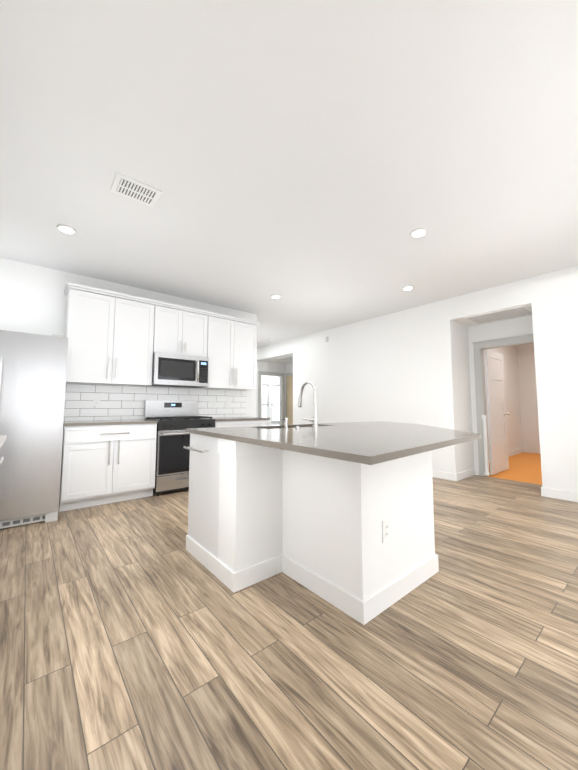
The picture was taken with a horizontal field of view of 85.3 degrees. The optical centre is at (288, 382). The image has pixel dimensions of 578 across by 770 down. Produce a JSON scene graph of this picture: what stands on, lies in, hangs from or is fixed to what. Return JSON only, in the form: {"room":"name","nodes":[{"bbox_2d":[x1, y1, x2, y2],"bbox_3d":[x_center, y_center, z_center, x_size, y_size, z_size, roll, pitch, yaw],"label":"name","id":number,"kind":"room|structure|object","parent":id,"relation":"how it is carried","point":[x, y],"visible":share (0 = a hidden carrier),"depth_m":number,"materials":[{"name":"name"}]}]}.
{"room":"kitchen","nodes":[
{"label":"kitchen","id":0,"kind":"room"},
{"bbox_2d":[0,257,251,420],"bbox_3d":[-2.152,0.047,4.328,3.690,2.740,0.120,4,-6,-40],"label":"wall","id":1,"kind":"structure","parent":0,"point":[32,299],"depth_m":3.71,"materials":[{"name":"white paint"}]},
{"bbox_2d":[64,286,159,385],"bbox_3d":[-2.233,-0.529,3.995,1.001,1.088,0.346,4,-6,-40],"label":"upper cabinet","id":2,"kind":"object","parent":1,"relation":"attached to","point":[115,338],"depth_m":3.82,"materials":[{"name":"white wood"}]},
{"bbox_2d":[64,383,245,420],"bbox_3d":[-1.734,0.292,4.574,2.590,0.460,0.008,4,-6,-40],"label":"tile","id":3,"kind":"structure","parent":1,"relation":"attached to","point":[121,402],"depth_m":4.25,"materials":[{"name":"white tile"}]},
{"bbox_2d":[160,302,207,357],"bbox_3d":[-1.604,-0.706,4.533,0.758,0.653,0.346,4,-6,-40],"label":"upper cabinet","id":4,"kind":"object","parent":1,"relation":"attached to","point":[182,332],"depth_m":4.40,"materials":[{"name":"white wood"}]},
{"bbox_2d":[147,352,208,387],"bbox_3d":[-1.566,-0.160,4.445,0.752,0.422,0.464,4,-6,-40],"label":"microwave","id":5,"kind":"object","parent":4,"relation":"attached to","point":[175,370],"visible":1,"depth_m":4.28,"materials":[{"name":"metal"}]},
{"bbox_2d":[202,314,259,389],"bbox_3d":[-0.998,-0.451,5.019,0.943,1.088,0.346,4,-6,-40],"label":"upper cabinet","id":6,"kind":"object","parent":1,"relation":"attached to","point":[232,342],"depth_m":4.89,"materials":[{"name":"white wood"}]},
{"bbox_2d":[248,314,256,416],"bbox_3d":[-1.968,0.261,7.125,0.120,2.740,4.200,4,-6,-40],"label":"wall","id":7,"kind":"structure","parent":0,"point":[251,412],"depth_m":5.51,"materials":[{"name":"white paint"}]},
{"bbox_2d":[261,375,279,424],"bbox_3d":[-1.412,0.610,11.683,4.440,2.740,0.120,4,-6,-40],"label":"wall","id":8,"kind":"structure","parent":0,"point":[272,380],"depth_m":12.14,"materials":[{"name":"white paint"}]},
{"bbox_2d":[262,384,279,422],"bbox_3d":[-0.629,0.826,12.268,1.130,1.500,0.100,4,-6,-40],"label":"window frames","id":9,"kind":"structure","parent":8,"relation":"in","point":[267,389],"depth_m":12.19,"materials":[{"name":"grey"}]},
{"bbox_2d":[0,452,577,769],"bbox_3d":[1.608,1.463,4.485,10.050,0.060,12.920,4,-6,-40],"label":"floor","id":10,"kind":"structure","parent":0,"point":[135,634],"depth_m":1.39,"materials":[{"name":"brown wood"}]},
{"bbox_2d":[0,435,5,463],"bbox_3d":[-1.165,0.685,0.712,0.641,0.914,2.469,4,-6,-40],"label":"base cabinet","id":11,"kind":"object","parent":10,"relation":"on","point":[2,439],"visible":1,"depth_m":1.70,"materials":[{"name":"white wood"}]},
{"bbox_2d":[0,330,67,528],"bbox_3d":[-2.804,0.423,3.054,0.940,1.795,0.874,4,-6,-40],"label":"refrigerator","id":12,"kind":"object","parent":10,"relation":"on","point":[33,367],"visible":1,"depth_m":2.92,"materials":[{"name":"grey metal"}]},
{"bbox_2d":[59,419,157,511],"bbox_3d":[-2.158,0.917,3.738,0.944,0.914,0.654,4,-6,-40],"label":"base cabinet","id":13,"kind":"object","parent":10,"relation":"on","point":[106,461],"visible":0.96,"depth_m":3.48,"materials":[{"name":"white wood"}]},
{"bbox_2d":[144,400,214,495],"bbox_3d":[-1.489,0.828,4.277,0.752,1.175,0.701,4,-6,-40],"label":"range","id":14,"kind":"object","parent":10,"relation":"on","point":[175,419],"visible":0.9,"depth_m":3.99,"materials":[{"name":"silver metal"}]},
{"bbox_2d":[208,417,269,426],"bbox_3d":[-0.848,1.000,4.824,0.939,0.914,0.654,4,-6,-40],"label":"base cabinet","id":15,"kind":"object","parent":10,"relation":"on","point":[238,421],"visible":0.08,"depth_m":4.62,"materials":[{"name":"white wood"}]},
{"bbox_2d":[183,433,438,624],"bbox_3d":[0.431,0.843,2.571,2.148,0.884,1.426,4,-6,-40],"label":"kitchen island","id":16,"kind":"object","parent":10,"relation":"on","point":[312,523],"visible":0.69,"depth_m":1.92,"materials":[{"name":"white"}]},
{"bbox_2d":[186,421,480,464],"bbox_3d":[0.597,0.379,2.500,2.299,0.030,1.782,4,-6,-40],"label":"island countertop","id":17,"kind":"structure","parent":16,"relation":"on","point":[371,442],"depth_m":1.76,"materials":[{"name":"stone"}]},
{"bbox_2d":[282,418,288,428],"bbox_3d":[-0.032,0.317,2.448,0.044,0.084,0.073,4,-6,-40],"label":"soap dispenser","id":18,"kind":"object","parent":17,"relation":"on","point":[285,423],"visible":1,"depth_m":2.43,"materials":[{"name":"silver metal"}]},
{"bbox_2d":[298,381,318,426],"bbox_3d":[0.113,0.181,2.715,0.191,0.397,0.247,4,-6,-40],"label":"faucet","id":19,"kind":"object","parent":17,"relation":"on","point":[314,419],"visible":1,"depth_m":2.68,"materials":[{"name":"silver metal"}]},
{"bbox_2d":[382,518,390,542],"bbox_3d":[0.543,0.822,1.748,0.072,0.116,0.008,4,-6,-40],"label":"outlet","id":20,"kind":"object","parent":16,"relation":"attached to","point":[386,535],"visible":1,"depth_m":1.74,"materials":[{"name":"white plastic"}]},
{"bbox_2d":[0,0,577,347],"bbox_3d":[0.815,-1.266,5.650,10.050,0.080,15.400,4,-6,-40],"label":"ceiling","id":21,"kind":"structure","parent":0,"point":[313,164],"depth_m":2.01,"materials":[{"name":"white paint"}]},
{"bbox_2d":[57,224,75,233],"bbox_3d":[-2.074,-1.427,2.927,0.150,0.014,0.150,4,-6,-40],"label":"recessed light","id":22,"kind":"object","parent":21,"relation":"in","point":[66,229],"visible":0.96,"depth_m":2.91,"materials":[{"name":"white plastic"}]},
{"bbox_2d":[110,172,161,207],"bbox_3d":[-1.171,-1.466,2.405,0.310,0.016,0.240,4,-6,-40],"label":"ceiling vent","id":23,"kind":"object","parent":21,"relation":"in","point":[133,189],"visible":0.98,"depth_m":2.39,"materials":[{"name":"white metal"}]},
{"bbox_2d":[271,295,280,298],"bbox_3d":[-0.197,-1.290,4.716,0.150,0.014,0.150,4,-6,-40],"label":"recessed light","id":24,"kind":"object","parent":21,"relation":"in","point":[275,296],"visible":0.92,"depth_m":4.69,"materials":[{"name":"white plastic"}]},
{"bbox_2d":[402,286,413,290],"bbox_3d":[1.660,-1.316,4.376,0.150,0.014,0.150,4,-6,-40],"label":"recessed light","id":25,"kind":"object","parent":21,"relation":"in","point":[405,288],"visible":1,"depth_m":4.37,"materials":[{"name":"white plastic"}]},
{"bbox_2d":[410,228,426,237],"bbox_3d":[1.233,-1.423,2.985,0.150,0.014,0.150,4,-6,-40],"label":"recessed light","id":26,"kind":"object","parent":21,"relation":"in","point":[418,232],"visible":1,"depth_m":2.97,"materials":[{"name":"white plastic"}]},
{"bbox_2d":[256,266,577,492],"bbox_3d":[2.680,0.135,5.481,1.340,2.740,12.920,4,-6,-40],"label":"wall","id":27,"kind":"structure","parent":0,"point":[414,365],"depth_m":4.97,"materials":[{"name":"white paint"}]},
{"bbox_2d":[258,371,292,424],"bbox_3d":[-0.226,0.718,8.993,1.035,2.115,1.050,4,-6,-40],"label":"door frame","id":28,"kind":"structure","parent":27,"relation":"attached to","point":[289,396],"depth_m":9.44,"materials":[{"name":"grey wood"}]},
{"bbox_2d":[277,356,292,360],"bbox_3d":[0.095,-0.657,8.394,0.500,0.014,0.700,4,-6,-40],"label":"air vent","id":29,"kind":"object","parent":27,"relation":"in","point":[290,358],"visible":0.52,"depth_m":8.42,"materials":[{"name":"white"}]},
{"bbox_2d":[432,470,457,480],"bbox_3d":[1.268,1.498,6.018,0.014,0.105,3.718,4,-6,-40],"label":"baseboard","id":30,"kind":"structure","parent":27,"relation":"attached to","point":[437,474],"depth_m":4.71,"materials":[{"name":"white wood"}]},
{"bbox_2d":[458,468,477,480],"bbox_3d":[2.731,1.405,4.813,0.670,0.105,0.040,4,-6,-40],"label":"baseboard","id":31,"kind":"structure","parent":27,"relation":"attached to","point":[474,471],"depth_m":4.84,"materials":[{"name":"white wood"}]},
{"bbox_2d":[472,334,533,475],"bbox_3d":[3.360,0.379,4.705,0.180,2.135,1.000,4,-6,-40],"label":"door frame","id":32,"kind":"structure","parent":27,"relation":"in","point":[479,347],"depth_m":4.98,"materials":[{"name":"grey wood"}]},
{"bbox_2d":[484,349,509,474],"bbox_3d":[3.504,0.477,5.290,0.812,2.005,0.176,4,-6,-40],"label":"door leaf","id":33,"kind":"structure","parent":32,"relation":"attached to","point":[496,416],"depth_m":5.23,"materials":[{"name":"white wood"}]},
{"bbox_2d":[541,487,577,501],"bbox_3d":[4.687,1.183,1.918,0.014,0.105,5.014,4,-6,-40],"label":"baseboard","id":34,"kind":"structure","parent":27,"relation":"attached to","point":[560,494],"depth_m":3.70,"materials":[{"name":"white wood"}]},
{"bbox_2d":[464,305,531,324],"bbox_3d":[3.057,-0.971,4.562,0.560,0.014,0.760,4,-6,-40],"label":"ceiling","id":35,"kind":"structure","parent":0,"point":[510,313],"depth_m":4.52,"materials":[{"name":"white paint"}]},
{"bbox_2d":[484,346,522,453],"bbox_3d":[4.218,0.218,6.561,3.490,2.740,0.120,4,-6,-40],"label":"wall","id":36,"kind":"structure","parent":0,"point":[510,354],"depth_m":7.25,"materials":[{"name":"white paint"}]},
{"bbox_2d":[489,448,522,462],"bbox_3d":[4.265,1.528,6.412,3.500,0.105,0.014,4,-6,-40],"label":"baseboard","id":37,"kind":"structure","parent":36,"relation":"attached to","point":[517,451],"depth_m":7.10,"materials":[{"name":"white wood"}]},
{"bbox_2d":[517,344,539,453],"bbox_3d":[6.771,0.200,6.331,0.120,2.740,3.740,4,-6,-40],"label":"wall","id":38,"kind":"structure","parent":0,"point":[521,396],"depth_m":7.49,"materials":[{"name":"white paint"}]},
{"label":"outside","id":39,"kind":"structure","parent":0,"visible":0},
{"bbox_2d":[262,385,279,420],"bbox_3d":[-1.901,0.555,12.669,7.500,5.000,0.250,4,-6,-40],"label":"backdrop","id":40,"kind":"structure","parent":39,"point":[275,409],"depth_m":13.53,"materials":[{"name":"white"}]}
]}

